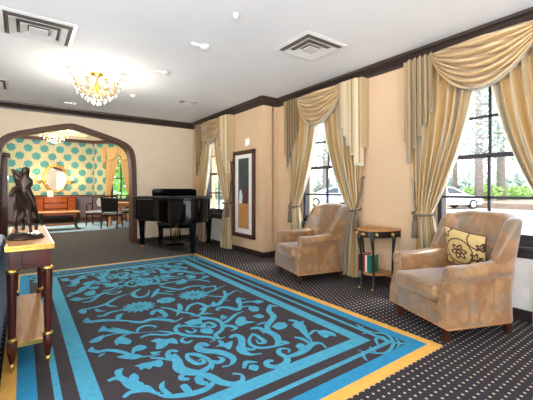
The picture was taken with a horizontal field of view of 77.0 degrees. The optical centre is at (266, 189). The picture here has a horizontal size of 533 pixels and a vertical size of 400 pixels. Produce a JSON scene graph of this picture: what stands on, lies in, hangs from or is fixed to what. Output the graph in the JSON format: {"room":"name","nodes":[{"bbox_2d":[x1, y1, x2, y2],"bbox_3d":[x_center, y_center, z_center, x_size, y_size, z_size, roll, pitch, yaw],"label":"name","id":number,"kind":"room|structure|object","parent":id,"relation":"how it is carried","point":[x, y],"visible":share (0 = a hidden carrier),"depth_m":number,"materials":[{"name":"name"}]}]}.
{"room":"hotel lobby","nodes":[
{"label":"hotel lobby","id":0,"kind":"room"},
{"bbox_2d":[2,138,93,219],"bbox_3d":[-8.956,-0.340,11.508,5.460,3.080,0.150,0,0,-36],"label":"wall","id":1,"kind":"structure","parent":0,"point":[77,159],"depth_m":12.28,"materials":[{"name":"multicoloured paper"}]},
{"bbox_2d":[37,175,41,183],"bbox_3d":[-8.087,-0.350,11.928,0.150,0.300,0.193,0,0,-36],"label":"wall sconce","id":2,"kind":"object","parent":1,"relation":"attached to","point":[39,177],"visible":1,"depth_m":11.88,"materials":[{"name":"metal"}]},
{"bbox_2d":[8,136,93,223],"bbox_3d":[-8.889,-0.340,11.415,5.460,3.080,0.080,0,0,-36],"label":"trim","id":3,"kind":"structure","parent":1,"relation":"attached to","point":[23,137],"depth_m":12.29,"materials":[{"name":"brown wood"}]},
{"bbox_2d":[42,164,67,192],"bbox_3d":[-7.722,-0.400,12.277,0.806,1.047,0.070,0,0,-36],"label":"oval mirror","id":4,"kind":"object","parent":1,"relation":"attached to","point":[55,176],"visible":0.99,"depth_m":12.27,"materials":[{"name":"metal"}]},
{"bbox_2d":[45,166,65,190],"bbox_3d":[-7.722,-0.400,12.277,0.670,0.910,0.010,0,0,-36],"label":"mirror glass","id":5,"kind":"object","parent":4,"relation":"attached to","point":[55,176],"depth_m":12.27,"materials":[{"name":"silver mirror"}]},
{"bbox_2d":[29,130,101,140],"bbox_3d":[-6.457,-1.930,9.302,7.106,0.100,6.959,0,0,-36],"label":"ceiling","id":6,"kind":"structure","parent":0,"point":[73,132],"depth_m":11.96,"materials":[{"name":"white paint"}]},
{"bbox_2d":[39,130,70,142],"bbox_3d":[-6.219,-1.610,9.821,0.867,0.540,0.867,0,0,-36],"label":"crystal chandelier","id":7,"kind":"object","parent":6,"relation":"hanging from","point":[68,131],"visible":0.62,"depth_m":9.85,"materials":[{"name":"metal"}]},
{"bbox_2d":[41,132,92,137],"bbox_3d":[-6.605,-1.855,9.416,3.600,0.050,3.800,0,0,-36],"label":"trim","id":8,"kind":"structure","parent":6,"relation":"attached to","point":[72,135],"depth_m":11.55,"materials":[{"name":"beige paint"}]},
{"bbox_2d":[0,108,192,237],"bbox_3d":[-4.453,-0.200,6.470,6.813,2.800,0.220,0,0,-36],"label":"wall","id":9,"kind":"structure","parent":0,"point":[163,154],"depth_m":7.62,"materials":[{"name":"beige paint"}]},
{"bbox_2d":[0,123,136,243],"bbox_3d":[-3.966,-0.052,6.814,2.510,2.524,0.295,0,0,-36],"label":"trim","id":10,"kind":"structure","parent":9,"relation":"attached to","point":[129,152],"depth_m":7.17,"materials":[{"name":"brown wood"}]},
{"bbox_2d":[0,100,192,128],"bbox_3d":[-4.447,-1.535,6.275,6.593,0.130,0.100,0,0,-36],"label":"trim","id":11,"kind":"structure","parent":9,"relation":"attached to","point":[5,104],"depth_m":6.86,"materials":[{"name":"brown wood"}]},
{"bbox_2d":[137,234,189,242],"bbox_3d":[-2.345,1.150,7.854,1.335,0.100,0.022,0,0,-36],"label":"baseboard","id":12,"kind":"structure","parent":9,"relation":"attached to","point":[186,236],"depth_m":7.82,"materials":[{"name":"brown wood"}]},
{"bbox_2d":[94,144,124,216],"bbox_3d":[-5.815,-0.340,12.981,1.780,3.080,0.150,0,0,10],"label":"wall","id":13,"kind":"structure","parent":0,"point":[99,168],"depth_m":13.02,"materials":[{"name":"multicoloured paper"}]},
{"bbox_2d":[94,140,128,220],"bbox_3d":[-5.834,-0.340,12.867,1.780,3.080,0.080,0,0,10],"label":"trim","id":14,"kind":"structure","parent":13,"relation":"attached to","point":[99,141],"depth_m":12.91,"materials":[{"name":"brown wood"}]},
{"bbox_2d":[106,155,118,197],"bbox_3d":[-5.918,-0.060,12.851,0.545,2.480,0.056,0,0,10],"label":"panel","id":15,"kind":"object","parent":13,"relation":"hanging from","point":[111,165],"visible":0.66,"depth_m":12.85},
{"bbox_2d":[101,147,126,162],"bbox_3d":[-5.634,-1.165,12.787,1.405,0.850,0.173,0,0,10],"label":"swag valance","id":16,"kind":"object","parent":13,"relation":"attached to","point":[111,153],"visible":0.73,"depth_m":12.76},
{"bbox_2d":[111,156,125,200],"bbox_3d":[-5.617,-0.420,12.887,0.900,1.760,0.150,0,0,10],"label":"window","id":17,"kind":"structure","parent":13,"relation":"in","point":[120,178],"depth_m":12.91,"materials":[{"name":"black paint"}]},
{"bbox_2d":[120,155,128,219],"bbox_3d":[-5.345,-0.060,12.755,0.545,2.480,0.056,0,0,10],"label":"panel","id":18,"kind":"object","parent":13,"relation":"hanging from","point":[124,163],"visible":0.37,"depth_m":12.74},
{"bbox_2d":[193,105,272,251],"bbox_3d":[-0.903,-0.200,7.195,0.220,2.800,3.184,0,0,-36],"label":"wall","id":19,"kind":"structure","parent":0,"point":[255,124],"depth_m":5.96,"materials":[{"name":"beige paint"}]},
{"bbox_2d":[198,141,212,241],"bbox_3d":[-1.369,-0.136,7.530,0.173,2.648,0.711,0,0,-40],"label":"panel","id":20,"kind":"object","parent":19,"relation":"hanging from","point":[204,167],"visible":0.52,"depth_m":7.52,"materials":[{"name":"beige fabric"}]},
{"bbox_2d":[195,114,233,175],"bbox_3d":[-1.189,-0.884,7.174,0.258,1.168,1.548,0,0,-36],"label":"swag valance","id":21,"kind":"object","parent":19,"relation":"attached to","point":[207,132],"visible":1,"depth_m":6.73,"materials":[{"name":"beige fabric"}]},
{"bbox_2d":[207,156,222,240],"bbox_3d":[-1.065,-0.060,7.264,0.180,2.320,1.100,0,0,-36],"label":"window","id":22,"kind":"structure","parent":19,"relation":"in","point":[216,212],"depth_m":7.28,"materials":[{"name":"black paint"}]},
{"bbox_2d":[213,132,231,248],"bbox_3d":[-0.906,-0.136,6.893,0.173,2.648,0.711,0,0,-32],"label":"panel","id":23,"kind":"object","parent":19,"relation":"hanging from","point":[224,179],"visible":0.69,"depth_m":6.73,"materials":[{"name":"beige fabric"}]},
{"bbox_2d":[191,95,262,128],"bbox_3d":[-0.945,-1.535,6.979,0.100,0.130,3.084,0,0,-36],"label":"trim","id":24,"kind":"structure","parent":19,"relation":"attached to","point":[255,102],"depth_m":6.46,"materials":[{"name":"brown wood"}]},
{"bbox_2d":[196,235,262,257],"bbox_3d":[-0.936,1.150,7.034,0.022,0.100,3.006,0,0,-36],"label":"baseboard","id":25,"kind":"structure","parent":19,"relation":"attached to","point":[234,247],"depth_m":6.33,"materials":[{"name":"brown wood"}]},
{"bbox_2d":[232,149,255,239],"bbox_3d":[-0.435,0.090,6.325,0.043,1.640,0.760,0,0,-36],"label":"framed picture","id":26,"kind":"object","parent":19,"relation":"attached to","point":[244,162],"visible":1,"depth_m":6.29,"materials":[{"name":"brown wood"}]},
{"bbox_2d":[238,158,248,228],"bbox_3d":[-0.437,0.080,6.323,0.006,1.320,0.360,0,0,-36],"label":"artwork","id":27,"kind":"object","parent":26,"relation":"attached to","point":[243,163],"depth_m":6.32,"materials":[{"name":"paper"}]},
{"bbox_2d":[245,138,248,146],"bbox_3d":[-0.371,-0.863,6.217,0.070,0.155,0.090,0,0,-36],"label":"sensor","id":28,"kind":"object","parent":19,"relation":"attached to","point":[246,139],"visible":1,"depth_m":6.19,"materials":[{"name":"white paint"}]},
{"bbox_2d":[0,0,532,122],"bbox_3d":[-1.086,-1.675,2.142,7.164,0.150,11.141,0,0,-36],"label":"ceiling","id":29,"kind":"structure","parent":0,"point":[126,40],"depth_m":3.71,"materials":[{"name":"paint"}]},
{"bbox_2d":[0,78,8,89],"bbox_3d":[-4.177,-1.581,4.975,0.561,0.036,0.621,0,0,-36],"label":"ceiling vent","id":30,"kind":"object","parent":29,"relation":"in","point":[4,84],"visible":1,"depth_m":5.08,"materials":[{"name":"metal"}]},
{"bbox_2d":[0,6,77,47],"bbox_3d":[-2.272,-1.581,3.343,0.621,0.036,0.621,0,0,-36],"label":"ceiling vent","id":31,"kind":"object","parent":29,"relation":"in","point":[13,22],"visible":1,"depth_m":3.29,"materials":[{"name":"metal"}]},
{"bbox_2d":[72,71,120,105],"bbox_3d":[-2.354,-1.380,4.656,0.607,0.440,0.607,0,0,-36],"label":"crystal chandelier","id":32,"kind":"object","parent":29,"relation":"hanging from","point":[97,75],"visible":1,"depth_m":4.61,"materials":[{"name":"glass"}]},
{"bbox_2d":[153,69,168,75],"bbox_3d":[-1.428,-1.577,4.545,0.215,0.047,0.110,0,0,-36],"label":"spotlight","id":33,"kind":"object","parent":29,"relation":"attached to","point":[165,73],"visible":1,"depth_m":4.53,"materials":[{"name":"plastic"}]},
{"bbox_2d":[176,99,198,105],"bbox_3d":[-1.446,-1.581,6.133,0.361,0.036,0.301,0,0,-36],"label":"ceiling vent","id":34,"kind":"object","parent":29,"relation":"in","point":[180,101],"visible":1,"depth_m":6.10,"materials":[{"name":"metal"}]},
{"bbox_2d":[191,42,209,50],"bbox_3d":[-0.727,-1.577,3.716,0.220,0.047,0.121,0,0,-36],"label":"smoke detector","id":35,"kind":"object","parent":29,"relation":"attached to","point":[205,47],"visible":1,"depth_m":3.69,"materials":[{"name":"plastic"}]},
{"bbox_2d":[233,12,238,19],"bbox_3d":[-0.279,-1.577,3.061,0.055,0.047,0.055,0,0,-36],"label":"sprinkler","id":36,"kind":"object","parent":29,"relation":"attached to","point":[235,15],"visible":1,"depth_m":3.04,"materials":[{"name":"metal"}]},
{"bbox_2d":[275,30,347,60],"bbox_3d":[0.494,-1.581,3.773,0.601,0.036,0.561,0,0,-36],"label":"ceiling vent","id":37,"kind":"object","parent":29,"relation":"in","point":[308,45],"visible":1,"depth_m":3.71,"materials":[{"name":"metal"}]},
{"bbox_2d":[0,220,532,399],"bbox_3d":[-3.242,1.260,5.061,7.114,0.120,18.400,0,0,-36],"label":"floor","id":38,"kind":"structure","parent":0,"point":[482,363],"depth_m":2.89,"materials":[{"name":"carpet"}]},
{"bbox_2d":[0,234,6,346],"bbox_3d":[-2.323,0.812,2.205,0.918,0.776,2.080,0,0,-36],"label":"sofa","id":39,"kind":"object","parent":38,"relation":"on","point":[3,256],"visible":0.93,"depth_m":2.65,"materials":[{"name":"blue fabric"}]},
{"bbox_2d":[0,153,10,237],"bbox_3d":[-5.621,0.240,6.569,0.960,1.920,0.562,0,0,-36],"label":"tall cabinet","id":40,"kind":"object","parent":38,"relation":"on","point":[5,156],"visible":0.77,"depth_m":6.61,"materials":[{"name":"brown wood"}]},
{"bbox_2d":[33,196,76,223],"bbox_3d":[-7.568,0.737,12.014,1.380,0.934,0.595,0,0,-36],"label":"bow front commode","id":41,"kind":"object","parent":38,"relation":"on","point":[65,203],"visible":0.7,"depth_m":11.82,"materials":[{"name":"brown wood"}]},
{"bbox_2d":[47,190,52,196],"bbox_3d":[-7.706,0.153,11.948,0.180,0.238,0.066,0,0,-36],"label":"photo frame","id":42,"kind":"object","parent":41,"relation":"on","point":[49,192],"visible":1,"depth_m":11.93,"materials":[{"name":"white paint"}]},
{"bbox_2d":[8,221,128,233],"bbox_3d":[-6.730,1.194,10.098,5.400,0.012,2.550,0,0,-36],"label":"area rug","id":43,"kind":"object","parent":38,"relation":"on","point":[96,226],"visible":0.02,"depth_m":10.40,"materials":[{"name":"white carpet"}]},
{"bbox_2d":[38,210,80,228],"bbox_3d":[-6.085,0.929,9.857,1.040,0.542,0.649,0,0,-36],"label":"table","id":44,"kind":"object","parent":43,"relation":"on","point":[75,212],"visible":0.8,"depth_m":9.76,"materials":[{"name":"brown wood"}]},
{"bbox_2d":[45,223,73,225],"bbox_3d":[-6.085,1.038,9.857,0.720,0.020,0.400,0,0,-36],"label":"shelf","id":45,"kind":"object","parent":44,"relation":"attached to","point":[61,223],"depth_m":9.76,"materials":[{"name":"brown wood"}]},
{"bbox_2d":[85,195,107,225],"bbox_3d":[-5.589,0.686,11.055,0.585,1.015,0.606,0,0,-6],"label":"dining chair","id":46,"kind":"object","parent":43,"relation":"on","point":[92,212],"visible":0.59,"depth_m":11.14,"materials":[{"name":"grey fabric"}]},
{"bbox_2d":[100,195,123,228],"bbox_3d":[-4.746,0.686,10.303,0.514,1.015,0.606,0,0,-6],"label":"dining chair","id":47,"kind":"object","parent":43,"relation":"on","point":[109,206],"visible":1,"depth_m":10.06,"materials":[{"name":"black wood"}]},
{"bbox_2d":[108,202,128,225],"bbox_3d":[-4.607,0.808,11.056,1.000,0.760,0.640,0,0,9],"label":"dining table","id":48,"kind":"object","parent":43,"relation":"on","point":[120,204],"visible":0.27,"depth_m":10.84,"materials":[{"name":"brown wood"}]},
{"bbox_2d":[121,195,128,221],"bbox_3d":[-4.810,0.686,11.742,0.514,1.015,0.606,0,0,4],"label":"dining chair","id":49,"kind":"object","parent":43,"relation":"on","point":[125,210],"visible":0.37,"depth_m":11.94,"materials":[{"name":"brown wood"}]},
{"bbox_2d":[129,189,212,256],"bbox_3d":[-1.795,0.594,6.352,1.515,1.212,1.593,0,0,-7],"label":"grand piano","id":50,"kind":"object","parent":38,"relation":"on","point":[176,206],"visible":1,"depth_m":6.01,"materials":[{"name":"paint"}]},
{"bbox_2d":[157,222,188,244],"bbox_3d":[-1.974,0.950,7.345,0.760,0.500,0.340,0,0,-7],"label":"piano bench","id":51,"kind":"object","parent":38,"relation":"on","point":[161,225],"visible":0.39,"depth_m":7.17,"materials":[{"name":"black wood"}]},
{"bbox_2d":[0,253,442,399],"bbox_3d":[-1.078,1.193,3.592,2.700,0.014,4.523,0,0,-36],"label":"area rug","id":52,"kind":"object","parent":38,"relation":"on","point":[180,327],"visible":1,"depth_m":2.62,"materials":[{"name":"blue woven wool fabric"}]},
{"bbox_2d":[4,226,54,372],"bbox_3d":[-1.943,0.778,2.741,0.272,0.823,1.332,0,0,-36],"label":"console table","id":53,"kind":"object","parent":52,"relation":"on","point":[27,322],"visible":1,"depth_m":2.27,"materials":[{"name":"brown wood"}]},
{"bbox_2d":[6,167,44,240],"bbox_3d":[-1.818,0.100,2.491,0.247,0.535,0.309,0,0,21],"label":"statuette","id":54,"kind":"object","parent":53,"relation":"on","point":[24,204],"visible":1,"depth_m":2.47,"materials":[{"name":"brown metal"}]},
{"bbox_2d":[16,293,43,342],"bbox_3d":[-1.943,1.024,2.741,0.200,0.020,1.240,0,0,-36],"label":"shelf","id":55,"kind":"object","parent":53,"relation":"attached to","point":[30,313],"depth_m":2.63,"materials":[{"name":"brown wood"}]},
{"bbox_2d":[274,203,348,283],"bbox_3d":[0.637,0.701,4.652,0.872,0.998,0.784,0,0,-22],"label":"armchair","id":56,"kind":"object","parent":38,"relation":"on","point":[316,248],"visible":1,"depth_m":4.38,"materials":[{"name":"beige fabric"}]},
{"bbox_2d":[277,242,297,258],"bbox_3d":[0.523,0.824,4.606,0.618,0.142,0.504,0,0,-22],"label":"seat cushion","id":57,"kind":"object","parent":56,"relation":"on","point":[288,250],"depth_m":4.48,"materials":[{"name":"beige fabric"}]},
{"bbox_2d":[356,225,401,291],"bbox_3d":[1.308,0.845,4.106,0.420,0.734,0.508,0,0,-36],"label":"table","id":58,"kind":"object","parent":38,"relation":"on","point":[371,232],"visible":0.9,"depth_m":3.98,"materials":[{"name":"brown wood"}]},
{"bbox_2d":[359,254,360,270],"bbox_3d":[1.217,0.911,4.212,0.143,0.200,0.030,0,0,-36],"label":"book","id":59,"kind":"object","parent":58,"relation":"on","point":[359,254],"visible":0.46,"depth_m":4.17,"materials":[{"name":"paper"}]},
{"bbox_2d":[363,254,367,271],"bbox_3d":[1.260,0.911,4.161,0.153,0.200,0.022,0,0,-36],"label":"book","id":60,"kind":"object","parent":58,"relation":"on","point":[367,254],"visible":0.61,"depth_m":4.12,"materials":[{"name":"red paper"}]},
{"bbox_2d":[365,254,369,271],"bbox_3d":[1.277,0.909,4.138,0.153,0.205,0.028,0,0,-36],"label":"book","id":61,"kind":"object","parent":58,"relation":"on","point":[368,254],"visible":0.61,"depth_m":4.10,"materials":[{"name":"white paper"}]},
{"bbox_2d":[367,254,377,272],"bbox_3d":[1.301,0.906,4.105,0.153,0.210,0.050,0,0,-36],"label":"book","id":62,"kind":"object","parent":58,"relation":"on","point":[369,257],"visible":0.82,"depth_m":4.08,"materials":[{"name":"green paper"}]},
{"bbox_2d":[363,268,390,275],"bbox_3d":[1.337,1.021,4.127,0.350,0.018,0.400,0,0,-36],"label":"shelf","id":63,"kind":"object","parent":58,"relation":"attached to","point":[381,272],"depth_m":4.02,"materials":[{"name":"brown wood"}]},
{"bbox_2d":[389,210,522,342],"bbox_3d":[1.679,0.701,3.003,0.872,0.998,0.784,0,0,-15],"label":"armchair","id":64,"kind":"object","parent":38,"relation":"on","point":[453,296],"visible":0.86,"depth_m":2.70,"materials":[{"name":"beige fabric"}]},
{"bbox_2d":[396,267,443,300],"bbox_3d":[1.560,0.824,2.973,0.618,0.142,0.504,0,0,-15],"label":"seat cushion","id":65,"kind":"object","parent":64,"relation":"on","point":[423,282],"depth_m":2.90,"materials":[{"name":"beige fabric"}]},
{"bbox_2d":[444,225,486,264],"bbox_3d":[1.766,0.535,2.974,0.177,0.421,0.438,0,0,-27],"label":"throw pillow","id":66,"kind":"object","parent":64,"relation":"on","point":[463,248],"visible":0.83,"depth_m":2.92,"materials":[{"name":"yellow fabric"}]},
{"bbox_2d":[272,107,277,250],"bbox_3d":[0.100,-0.200,6.080,0.131,2.800,0.200,0,0,-36],"label":"wall","id":67,"kind":"structure","parent":0,"point":[274,109],"depth_m":6.00,"materials":[{"name":"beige paint"}]},
{"bbox_2d":[263,251,275,257],"bbox_3d":[0.072,1.150,5.922,0.343,0.100,0.022,0,0,-36],"label":"baseboard","id":68,"kind":"structure","parent":67,"relation":"attached to","point":[270,253],"depth_m":5.89,"materials":[{"name":"brown wood"}]},
{"bbox_2d":[262,95,277,106],"bbox_3d":[0.063,-1.535,5.867,0.421,0.130,0.100,0,0,-36],"label":"trim","id":69,"kind":"structure","parent":67,"relation":"attached to","point":[269,101],"depth_m":5.85,"materials":[{"name":"brown wood"}]},
{"bbox_2d":[278,68,446,276],"bbox_3d":[2.560,-0.200,2.981,0.220,2.800,8.207,0,0,-36],"label":"wall","id":70,"kind":"structure","parent":0,"point":[387,198],"depth_m":4.28,"materials":[{"name":"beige paint"}]},
{"bbox_2d":[288,110,317,229],"bbox_3d":[0.596,-0.136,5.375,0.173,2.648,0.713,0,0,-40],"label":"panel","id":71,"kind":"object","parent":70,"relation":"hanging from","point":[302,154],"visible":0.66,"depth_m":5.41,"materials":[{"name":"beige fabric"}]},
{"bbox_2d":[302,141,340,227],"bbox_3d":[0.901,-0.060,5.108,0.180,2.320,1.100,0,0,-36],"label":"window","id":72,"kind":"structure","parent":70,"relation":"in","point":[306,197],"depth_m":5.40,"materials":[{"name":"black paint"}]},
{"bbox_2d":[284,77,367,169],"bbox_3d":[0.777,-0.884,5.018,0.258,1.168,1.608,0,0,-36],"label":"swag valance","id":73,"kind":"object","parent":70,"relation":"attached to","point":[315,107],"visible":1,"depth_m":4.61,"materials":[{"name":"beige fabric"}]},
{"bbox_2d":[323,101,364,277],"bbox_3d":[1.061,-0.136,4.736,0.173,2.648,0.713,0,0,-32],"label":"panel","id":74,"kind":"object","parent":70,"relation":"hanging from","point":[347,175],"visible":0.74,"depth_m":4.61,"materials":[{"name":"beige fabric"}]},
{"bbox_2d":[277,7,532,106],"bbox_3d":[2.505,-1.535,2.785,0.100,0.130,7.957,0,0,-36],"label":"trim","id":75,"kind":"structure","parent":70,"relation":"attached to","point":[396,62],"depth_m":3.85,"materials":[{"name":"brown wood"}]},
{"bbox_2d":[411,64,473,249],"bbox_3d":[1.891,-0.136,3.596,0.173,2.648,0.713,0,0,-40],"label":"curtain","id":76,"kind":"object","parent":70,"relation":"hanging from","point":[435,155],"visible":0.65,"depth_m":3.64,"materials":[{"name":"beige fabric"}]},
{"bbox_2d":[359,275,532,322],"bbox_3d":[2.536,1.150,2.808,0.022,0.100,7.957,0,0,-36],"label":"baseboard","id":77,"kind":"structure","parent":70,"relation":"attached to","point":[520,314],"depth_m":3.10,"materials":[{"name":"brown wood"}]},
{"bbox_2d":[403,20,532,162],"bbox_3d":[2.072,-0.884,3.239,0.258,1.168,1.608,0,0,-36],"label":"swag valance","id":78,"kind":"object","parent":70,"relation":"attached to","point":[480,62],"visible":1,"depth_m":3.29,"materials":[{"name":"beige fabric"}]},
{"bbox_2d":[432,86,532,311],"bbox_3d":[2.195,-0.060,3.329,0.180,2.320,1.100,0,0,-36],"label":"window","id":79,"kind":"structure","parent":70,"relation":"in","point":[522,297],"depth_m":3.11,"materials":[{"name":"black paint"}]},
{"bbox_2d":[491,45,532,192],"bbox_3d":[2.355,-0.136,2.957,0.173,2.648,0.713,0,0,-32],"label":"panel","id":80,"kind":"object","parent":70,"relation":"hanging from","point":[513,94],"visible":0.61,"depth_m":3.04,"materials":[{"name":"beige fabric"}]},
{"label":"outside","id":81,"kind":"structure","parent":0,"visible":0},
{"bbox_2d":[114,197,532,234],"bbox_3d":[23.297,1.390,47.874,85.986,0.120,130.000,0,0,-36],"label":"ground","id":82,"kind":"structure","parent":81,"point":[526,216],"depth_m":19.13,"materials":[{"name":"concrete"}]},
{"bbox_2d":[113,157,126,198],"bbox_3d":[-6.696,-0.981,16.640,3.563,4.629,3.095,0,0,-36],"label":"tree","id":83,"kind":"object","parent":82,"relation":"on","point":[116,187],"visible":0.06,"depth_m":15.91,"materials":[{"name":"green plant"}]},
{"bbox_2d":[313,187,344,205],"bbox_3d":[5.104,0.580,26.999,4.510,1.500,1.800,0,0,-6],"label":"car","id":84,"kind":"object","parent":82,"relation":"on","point":[317,199],"visible":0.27,"depth_m":26.16,"materials":[{"name":"silver metal"}]},
{"bbox_2d":[216,168,530,198],"bbox_3d":[16.428,-0.456,43.904,57.534,4.935,6.979,0,0,0],"label":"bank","id":85,"kind":"object","parent":82,"relation":"on","point":[516,175],"visible":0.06,"depth_m":42.87,"materials":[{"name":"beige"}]},
{"bbox_2d":[220,195,532,209],"bbox_3d":[25.942,1.140,37.430,34.000,0.380,90.000,0,0,-36],"label":"planting bed","id":86,"kind":"object","parent":82,"relation":"on","point":[520,204],"visible":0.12,"depth_m":22.84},
{"bbox_2d":[314,123,327,189],"bbox_3d":[6.986,-5.256,35.378,13.130,12.420,11.835,0,0,-36],"label":"tree","id":87,"kind":"object","parent":86,"relation":"on","point":[324,146],"visible":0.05,"depth_m":35.80,"materials":[{"name":"green plant"}]},
{"bbox_2d":[313,124,330,169],"bbox_3d":[4.715,-5.739,38.640,13.358,13.384,11.911,0,0,2],"label":"tree","id":88,"kind":"object","parent":86,"relation":"on","point":[320,124],"visible":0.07,"depth_m":37.22,"materials":[{"name":"green plant"}]},
{"bbox_2d":[461,187,484,195],"bbox_3d":[18.551,0.363,29.970,2.230,1.297,2.207,0,0,-36],"label":"shrub","id":89,"kind":"object","parent":86,"relation":"on","point":[466,190],"visible":0.3,"depth_m":30.00,"materials":[{"name":"green plant"}]},
{"bbox_2d":[452,91,515,188],"bbox_3d":[19.497,-5.226,33.204,11.178,12.357,10.275,0,0,-36],"label":"tree","id":90,"kind":"object","parent":86,"relation":"on","point":[454,174],"visible":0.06,"depth_m":33.79,"materials":[{"name":"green plant"}]},
{"bbox_2d":[460,89,510,199],"bbox_3d":[19.785,-6.787,29.378,9.084,15.482,8.852,0,0,-36],"label":"tree","id":91,"kind":"object","parent":86,"relation":"on","point":[500,173],"visible":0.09,"depth_m":28.75,"materials":[{"name":"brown plant"}]},
{"bbox_2d":[459,87,513,200],"bbox_3d":[16.973,-6.260,26.616,8.294,14.426,8.861,0,0,-36],"label":"tree","id":92,"kind":"object","parent":86,"relation":"on","point":[478,137],"visible":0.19,"depth_m":26.77,"materials":[{"name":"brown plant"}]},
{"bbox_2d":[470,183,503,199],"bbox_3d":[18.417,0.171,28.007,2.438,1.600,2.551,0,0,-36],"label":"shrub","id":93,"kind":"object","parent":86,"relation":"on","point":[494,191],"visible":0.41,"depth_m":27.54,"materials":[{"name":"green plant"}]},
{"bbox_2d":[483,127,532,196],"bbox_3d":[25.829,-6.284,31.631,9.931,14.473,9.989,0,0,-36],"label":"tree","id":94,"kind":"object","parent":86,"relation":"on","point":[495,127],"visible":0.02,"depth_m":33.45,"materials":[{"name":"green plant"}]},
{"bbox_2d":[506,185,532,199],"bbox_3d":[22.293,0.298,29.994,2.906,1.390,2.825,0,0,-36],"label":"shrub","id":95,"kind":"object","parent":86,"relation":"on","point":[517,192],"visible":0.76,"depth_m":29.52,"materials":[{"name":"green plant"}]},
{"bbox_2d":[447,187,482,208],"bbox_3d":[12.327,0.580,23.003,4.509,1.500,1.800,0,0,-14],"label":"car","id":96,"kind":"object","parent":82,"relation":"on","point":[472,203],"visible":0.47,"depth_m":22.34,"materials":[{"name":"white paint"}]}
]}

